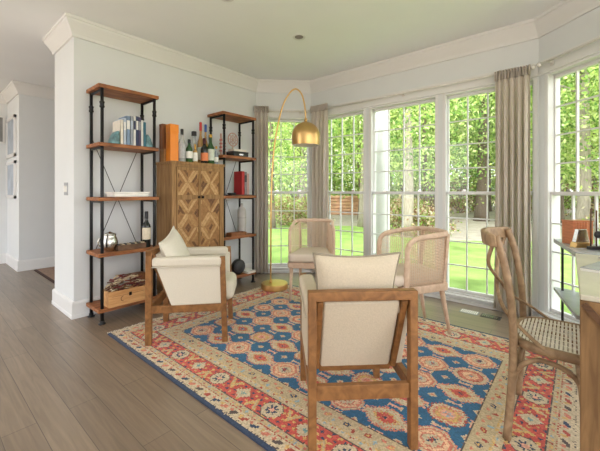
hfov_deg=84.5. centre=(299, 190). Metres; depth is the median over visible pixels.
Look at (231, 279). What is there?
seat cushion
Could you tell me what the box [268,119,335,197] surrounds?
tree
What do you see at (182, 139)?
bottle
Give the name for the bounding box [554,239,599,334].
console shelf
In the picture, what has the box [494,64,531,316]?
curtain
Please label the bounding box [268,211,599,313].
lawn
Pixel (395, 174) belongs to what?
tree
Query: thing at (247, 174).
book
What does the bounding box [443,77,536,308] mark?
window
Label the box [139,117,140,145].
book
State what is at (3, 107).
wall
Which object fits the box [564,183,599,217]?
shrub
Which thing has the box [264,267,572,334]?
baseboard
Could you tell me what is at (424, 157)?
tree
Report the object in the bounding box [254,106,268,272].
curtain
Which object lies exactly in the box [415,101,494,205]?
tree
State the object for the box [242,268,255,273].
book
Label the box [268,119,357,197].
tree
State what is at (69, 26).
trim
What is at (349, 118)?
tree
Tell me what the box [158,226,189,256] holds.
throw pillow
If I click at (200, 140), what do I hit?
bottle
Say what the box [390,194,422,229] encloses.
shrub
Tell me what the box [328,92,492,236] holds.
tree
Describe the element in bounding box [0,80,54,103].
trim
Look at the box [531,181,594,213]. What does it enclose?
shrub
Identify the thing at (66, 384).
floor
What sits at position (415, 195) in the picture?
shrub
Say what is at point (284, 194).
shrub
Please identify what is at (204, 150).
bottle
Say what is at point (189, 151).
bottle
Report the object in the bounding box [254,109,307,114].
curtain rod
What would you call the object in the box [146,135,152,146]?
bookend
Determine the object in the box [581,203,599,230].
shrub
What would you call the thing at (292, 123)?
tree
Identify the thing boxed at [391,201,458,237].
shrub
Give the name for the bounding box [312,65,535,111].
curtain rod
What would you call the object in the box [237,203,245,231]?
vase
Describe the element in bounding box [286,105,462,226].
tree
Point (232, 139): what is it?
sculpture
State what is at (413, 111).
tree
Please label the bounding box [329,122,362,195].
tree
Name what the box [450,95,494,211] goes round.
tree
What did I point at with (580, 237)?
stand
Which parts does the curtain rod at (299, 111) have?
rod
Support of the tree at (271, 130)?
on the ground
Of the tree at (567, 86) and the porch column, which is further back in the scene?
the tree at (567, 86)
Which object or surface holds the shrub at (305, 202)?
on the ground
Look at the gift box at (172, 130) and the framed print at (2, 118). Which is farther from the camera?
the framed print at (2, 118)
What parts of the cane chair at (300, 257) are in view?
leg, post, seat frame, bent rail, post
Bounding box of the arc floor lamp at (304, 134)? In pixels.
[261,88,319,291]
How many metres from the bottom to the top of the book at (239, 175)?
0.290 m
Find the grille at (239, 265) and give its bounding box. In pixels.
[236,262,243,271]
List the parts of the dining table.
leg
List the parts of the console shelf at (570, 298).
leg, shelf, shelf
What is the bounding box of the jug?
[97,231,117,251]
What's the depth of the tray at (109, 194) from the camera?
3.03 m
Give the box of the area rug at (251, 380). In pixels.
[108,284,579,450]
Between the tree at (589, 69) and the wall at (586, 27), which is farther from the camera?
the tree at (589, 69)
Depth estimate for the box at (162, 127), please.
3.52 m
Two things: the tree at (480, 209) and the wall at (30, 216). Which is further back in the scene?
the tree at (480, 209)
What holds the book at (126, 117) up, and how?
on the shelf unit at (102, 90)
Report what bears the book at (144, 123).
on the shelf unit at (102, 90)
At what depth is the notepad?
1.61 m
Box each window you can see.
[268,117,310,267]
[328,108,365,255]
[369,95,437,267]
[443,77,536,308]
[545,52,599,323]
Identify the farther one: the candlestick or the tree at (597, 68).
the tree at (597, 68)
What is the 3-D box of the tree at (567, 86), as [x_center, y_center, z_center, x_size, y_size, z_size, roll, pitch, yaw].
[20.089,-8.944,28.053,13.120,21.019,14.247,0,0,-42]
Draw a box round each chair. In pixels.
[288,218,334,300]
[377,226,450,334]
[481,227,579,440]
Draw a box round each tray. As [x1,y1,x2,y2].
[105,192,149,196]
[115,242,145,250]
[226,231,246,236]
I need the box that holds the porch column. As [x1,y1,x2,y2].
[376,110,389,253]
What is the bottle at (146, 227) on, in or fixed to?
on the shelf unit at (102, 90)
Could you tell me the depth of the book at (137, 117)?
3.09 m
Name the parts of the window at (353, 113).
sash, sash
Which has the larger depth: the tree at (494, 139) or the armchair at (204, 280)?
the tree at (494, 139)
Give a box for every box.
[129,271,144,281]
[159,124,166,161]
[160,149,165,161]
[166,124,178,160]
[226,151,247,156]
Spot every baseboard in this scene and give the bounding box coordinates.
[0,253,54,271]
[51,262,263,319]
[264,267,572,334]
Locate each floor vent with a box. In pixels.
[459,309,479,315]
[480,313,501,320]
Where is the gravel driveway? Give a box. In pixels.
[275,203,599,240]
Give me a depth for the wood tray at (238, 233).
3.98 m
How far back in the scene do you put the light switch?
3.10 m
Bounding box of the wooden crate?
[104,281,144,307]
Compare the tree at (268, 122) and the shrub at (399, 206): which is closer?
the shrub at (399, 206)
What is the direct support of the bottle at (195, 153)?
on the cabinet
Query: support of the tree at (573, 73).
on the ground
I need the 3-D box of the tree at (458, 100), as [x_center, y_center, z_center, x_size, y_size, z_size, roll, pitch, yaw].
[12.133,-8.783,28.745,12.601,20.708,12.450,0,0,33]
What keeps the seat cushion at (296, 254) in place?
on the cane chair at (300, 257)
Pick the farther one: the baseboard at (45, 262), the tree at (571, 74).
the tree at (571, 74)
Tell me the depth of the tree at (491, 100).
29.72 m
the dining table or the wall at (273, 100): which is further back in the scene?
the wall at (273, 100)
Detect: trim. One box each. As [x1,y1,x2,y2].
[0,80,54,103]
[42,0,599,93]
[268,35,599,117]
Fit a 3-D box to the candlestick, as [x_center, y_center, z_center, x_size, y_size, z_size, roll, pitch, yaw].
[-0.950,-0.555,3.966,0.052,0.270,0.051,0,0,40]
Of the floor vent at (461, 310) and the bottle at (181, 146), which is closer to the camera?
the floor vent at (461, 310)
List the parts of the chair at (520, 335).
rail, woven seat, leg, leg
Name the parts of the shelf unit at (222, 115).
post, post, shelf, shelf, post, shelf, shelf, shelf, post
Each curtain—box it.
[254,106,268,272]
[310,103,328,272]
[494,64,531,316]
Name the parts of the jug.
lid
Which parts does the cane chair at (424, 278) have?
bent rail, post, leg, seat frame, leg, post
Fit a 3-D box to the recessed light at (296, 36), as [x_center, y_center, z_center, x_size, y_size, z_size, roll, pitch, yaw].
[-0.010,-1.547,3.322,0.132,0.006,0.132,0,0,40]
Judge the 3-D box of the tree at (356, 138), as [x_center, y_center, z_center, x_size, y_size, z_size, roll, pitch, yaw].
[3.332,-5.665,17.227,9.795,14.450,9.020,0,0,23]
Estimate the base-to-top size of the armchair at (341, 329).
0.700 m
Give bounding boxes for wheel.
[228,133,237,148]
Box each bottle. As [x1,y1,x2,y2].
[142,211,150,246]
[178,129,185,158]
[179,135,184,160]
[186,139,192,161]
[191,131,196,142]
[193,144,197,161]
[197,122,202,162]
[201,138,207,162]
[204,124,207,145]
[207,134,214,163]
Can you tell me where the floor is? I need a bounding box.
[0,263,572,450]
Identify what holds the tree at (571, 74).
on the ground
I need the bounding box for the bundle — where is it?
[104,273,144,291]
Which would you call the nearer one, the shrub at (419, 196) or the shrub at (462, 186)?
the shrub at (419, 196)
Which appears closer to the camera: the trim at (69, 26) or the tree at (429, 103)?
the trim at (69, 26)
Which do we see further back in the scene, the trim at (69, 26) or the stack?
the stack
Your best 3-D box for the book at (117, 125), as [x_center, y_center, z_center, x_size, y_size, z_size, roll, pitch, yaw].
[-1.680,-0.532,3.044,0.180,0.225,0.026,0,0,40]
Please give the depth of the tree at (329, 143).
24.77 m
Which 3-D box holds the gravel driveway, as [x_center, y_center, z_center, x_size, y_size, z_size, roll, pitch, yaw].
[18.525,1.560,24.936,36.000,0.180,42.000,0,0,40]
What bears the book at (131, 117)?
on the shelf unit at (102, 90)
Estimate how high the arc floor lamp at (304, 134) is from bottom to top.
2.344 m
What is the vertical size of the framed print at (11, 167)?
0.560 m
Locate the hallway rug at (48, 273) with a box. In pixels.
[34,267,54,283]
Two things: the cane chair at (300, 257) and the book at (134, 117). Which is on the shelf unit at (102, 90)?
the book at (134, 117)
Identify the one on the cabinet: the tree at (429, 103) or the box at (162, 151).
the box at (162, 151)
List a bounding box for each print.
[0,116,4,143]
[6,114,16,158]
[6,160,16,198]
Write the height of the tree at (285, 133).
10.385 m
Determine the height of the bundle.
0.134 m
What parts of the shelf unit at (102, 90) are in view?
post, post, shelf, shelf, shelf, shelf, shelf, post, post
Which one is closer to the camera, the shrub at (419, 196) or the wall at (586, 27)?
the wall at (586, 27)
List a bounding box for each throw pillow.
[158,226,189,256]
[312,252,400,289]
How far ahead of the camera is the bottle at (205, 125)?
3.88 m
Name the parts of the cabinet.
door, parquet panel, parquet panel, frame, parquet panel, parquet panel, door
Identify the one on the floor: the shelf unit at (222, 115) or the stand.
the shelf unit at (222, 115)
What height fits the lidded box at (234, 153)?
0.060 m
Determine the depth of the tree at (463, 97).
29.95 m
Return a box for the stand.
[570,229,589,247]
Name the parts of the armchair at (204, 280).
leg, rail, leg, rail, arm, arm, leg, leg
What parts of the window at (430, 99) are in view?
sash, sash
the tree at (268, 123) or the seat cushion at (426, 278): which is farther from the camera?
the tree at (268, 123)
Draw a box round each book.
[113,119,122,143]
[116,118,125,144]
[118,116,129,144]
[130,116,132,144]
[133,116,135,145]
[136,116,138,145]
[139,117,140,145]
[141,120,142,145]
[143,122,145,146]
[228,149,245,151]
[234,171,243,194]
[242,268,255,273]
[244,172,246,194]
[247,174,248,194]
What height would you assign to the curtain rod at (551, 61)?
0.060 m
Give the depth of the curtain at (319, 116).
4.47 m
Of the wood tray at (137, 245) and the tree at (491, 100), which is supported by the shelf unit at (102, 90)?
the wood tray at (137, 245)
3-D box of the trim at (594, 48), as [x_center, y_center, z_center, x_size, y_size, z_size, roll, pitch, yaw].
[1.309,-1.103,3.215,1.035,0.115,4.678,0,0,-41]
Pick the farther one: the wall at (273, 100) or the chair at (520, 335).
the wall at (273, 100)
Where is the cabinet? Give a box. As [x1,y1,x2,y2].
[156,161,224,294]
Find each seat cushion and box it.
[226,272,236,298]
[288,247,333,262]
[394,263,438,286]
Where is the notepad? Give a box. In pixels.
[580,262,599,272]
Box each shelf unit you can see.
[86,83,158,324]
[207,111,255,282]
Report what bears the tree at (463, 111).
on the ground
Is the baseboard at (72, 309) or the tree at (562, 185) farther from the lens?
the tree at (562, 185)
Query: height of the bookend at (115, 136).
0.122 m
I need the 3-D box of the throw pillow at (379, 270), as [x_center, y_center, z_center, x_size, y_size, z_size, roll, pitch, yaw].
[0.269,0.489,1.606,0.425,0.399,0.174,0,0,-4]
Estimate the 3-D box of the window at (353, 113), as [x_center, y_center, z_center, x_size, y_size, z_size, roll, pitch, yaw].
[0.561,0.015,4.461,0.805,2.150,0.130,0,0,40]
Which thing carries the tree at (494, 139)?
on the ground
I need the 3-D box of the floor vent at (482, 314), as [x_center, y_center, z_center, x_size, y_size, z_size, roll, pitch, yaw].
[1.746,1.147,3.017,0.160,0.006,0.100,0,0,40]
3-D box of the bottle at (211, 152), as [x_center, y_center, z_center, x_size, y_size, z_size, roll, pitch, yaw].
[-1.016,-0.474,3.750,0.086,0.338,0.086,0,0,40]
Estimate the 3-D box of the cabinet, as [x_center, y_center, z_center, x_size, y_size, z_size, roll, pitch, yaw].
[-1.190,0.422,3.644,0.361,1.455,0.646,0,0,40]
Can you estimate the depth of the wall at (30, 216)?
4.88 m
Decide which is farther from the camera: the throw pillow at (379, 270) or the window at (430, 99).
the window at (430, 99)
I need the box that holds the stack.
[328,196,358,214]
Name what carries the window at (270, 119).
in the wall at (273, 100)
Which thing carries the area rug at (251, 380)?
on the floor
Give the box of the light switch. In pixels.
[64,182,67,194]
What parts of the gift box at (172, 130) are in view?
lid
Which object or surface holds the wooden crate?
on the shelf unit at (102, 90)
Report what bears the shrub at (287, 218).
on the ground
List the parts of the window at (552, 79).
sash, sash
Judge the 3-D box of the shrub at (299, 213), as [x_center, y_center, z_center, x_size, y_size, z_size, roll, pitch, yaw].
[0.298,1.056,14.207,2.147,1.513,2.056,0,0,40]
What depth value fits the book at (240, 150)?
4.01 m
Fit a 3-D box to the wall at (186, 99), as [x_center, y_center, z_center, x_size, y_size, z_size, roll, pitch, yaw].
[-1.519,-0.200,4.061,0.610,2.700,2.330,0,0,40]
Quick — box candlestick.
[219,133,221,154]
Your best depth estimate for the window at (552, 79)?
2.92 m
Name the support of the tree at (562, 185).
on the ground
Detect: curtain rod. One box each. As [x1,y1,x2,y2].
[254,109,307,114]
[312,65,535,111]
[537,37,599,66]
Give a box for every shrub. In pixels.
[268,194,297,226]
[268,194,306,221]
[291,199,334,223]
[295,196,331,216]
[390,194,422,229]
[390,196,432,222]
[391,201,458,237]
[413,201,462,232]
[414,178,424,206]
[449,175,491,212]
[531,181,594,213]
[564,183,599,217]
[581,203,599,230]
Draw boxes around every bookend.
[108,131,119,143]
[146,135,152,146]
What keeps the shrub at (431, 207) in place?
on the ground
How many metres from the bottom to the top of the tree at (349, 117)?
14.053 m
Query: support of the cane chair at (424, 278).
on the area rug at (251, 380)
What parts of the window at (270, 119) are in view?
sash, sash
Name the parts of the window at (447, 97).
sash, sash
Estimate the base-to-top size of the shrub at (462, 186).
3.024 m
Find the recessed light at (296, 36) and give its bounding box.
[293,34,304,39]
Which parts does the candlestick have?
stem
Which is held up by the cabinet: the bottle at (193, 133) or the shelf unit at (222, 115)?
the bottle at (193, 133)
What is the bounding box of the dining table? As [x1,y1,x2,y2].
[575,253,599,450]
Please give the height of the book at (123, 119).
0.245 m
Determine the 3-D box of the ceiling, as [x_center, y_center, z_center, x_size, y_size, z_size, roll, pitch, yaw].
[-2.349,-1.675,2.255,12.500,0.250,7.600,0,0,40]
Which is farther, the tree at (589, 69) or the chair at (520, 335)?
the tree at (589, 69)
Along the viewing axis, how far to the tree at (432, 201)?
20.29 m
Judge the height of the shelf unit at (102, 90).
2.075 m
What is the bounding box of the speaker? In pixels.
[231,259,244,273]
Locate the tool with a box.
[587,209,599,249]
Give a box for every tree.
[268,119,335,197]
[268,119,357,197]
[268,119,357,227]
[268,120,362,217]
[268,122,306,200]
[268,123,329,204]
[268,128,288,208]
[275,133,339,197]
[283,138,351,201]
[285,117,357,195]
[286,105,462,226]
[295,143,355,196]
[299,103,451,219]
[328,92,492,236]
[329,118,416,202]
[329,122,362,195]
[345,97,465,198]
[345,111,428,209]
[346,88,531,211]
[390,174,416,202]
[391,103,471,198]
[392,96,493,211]
[396,100,492,182]
[414,75,598,220]
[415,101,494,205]
[449,97,494,205]
[449,111,492,206]
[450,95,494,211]
[451,100,494,206]
[453,73,599,225]
[454,73,596,197]
[454,139,494,206]
[465,65,598,219]
[477,67,598,187]
[493,86,597,200]
[530,64,598,198]
[530,70,599,214]
[560,68,598,176]
[564,74,598,207]
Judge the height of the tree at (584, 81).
15.170 m
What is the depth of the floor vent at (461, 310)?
3.12 m
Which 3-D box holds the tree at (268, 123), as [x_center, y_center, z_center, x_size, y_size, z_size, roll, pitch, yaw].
[-1.599,-4.993,26.434,7.966,15.126,9.346,0,0,22]
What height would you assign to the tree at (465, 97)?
13.102 m
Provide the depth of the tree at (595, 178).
19.99 m
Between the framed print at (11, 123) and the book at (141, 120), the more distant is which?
the framed print at (11, 123)
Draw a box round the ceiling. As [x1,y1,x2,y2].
[0,0,562,91]
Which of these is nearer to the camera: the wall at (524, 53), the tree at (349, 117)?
the wall at (524, 53)
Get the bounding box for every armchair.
[145,244,236,345]
[299,273,417,450]
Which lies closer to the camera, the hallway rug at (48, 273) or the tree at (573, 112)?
the hallway rug at (48, 273)
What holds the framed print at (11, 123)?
attached to the wall at (30, 216)
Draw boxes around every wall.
[0,103,6,253]
[7,94,54,259]
[55,37,255,300]
[256,92,310,108]
[311,38,538,309]
[539,7,599,311]
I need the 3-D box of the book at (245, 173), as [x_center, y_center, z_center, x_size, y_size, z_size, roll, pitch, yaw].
[-0.737,-0.098,4.186,0.151,0.285,0.036,0,0,40]
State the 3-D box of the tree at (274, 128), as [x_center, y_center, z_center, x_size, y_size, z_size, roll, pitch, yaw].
[-2.207,-3.797,27.197,6.510,12.360,7.637,0,0,-34]
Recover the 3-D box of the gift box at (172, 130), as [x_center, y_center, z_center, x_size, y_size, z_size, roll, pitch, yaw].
[-1.331,-0.497,3.439,0.094,0.385,0.094,0,0,40]
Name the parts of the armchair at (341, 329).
leg, rail, arm, leg, cross rail, panel, rail, leg, arm, rail, leg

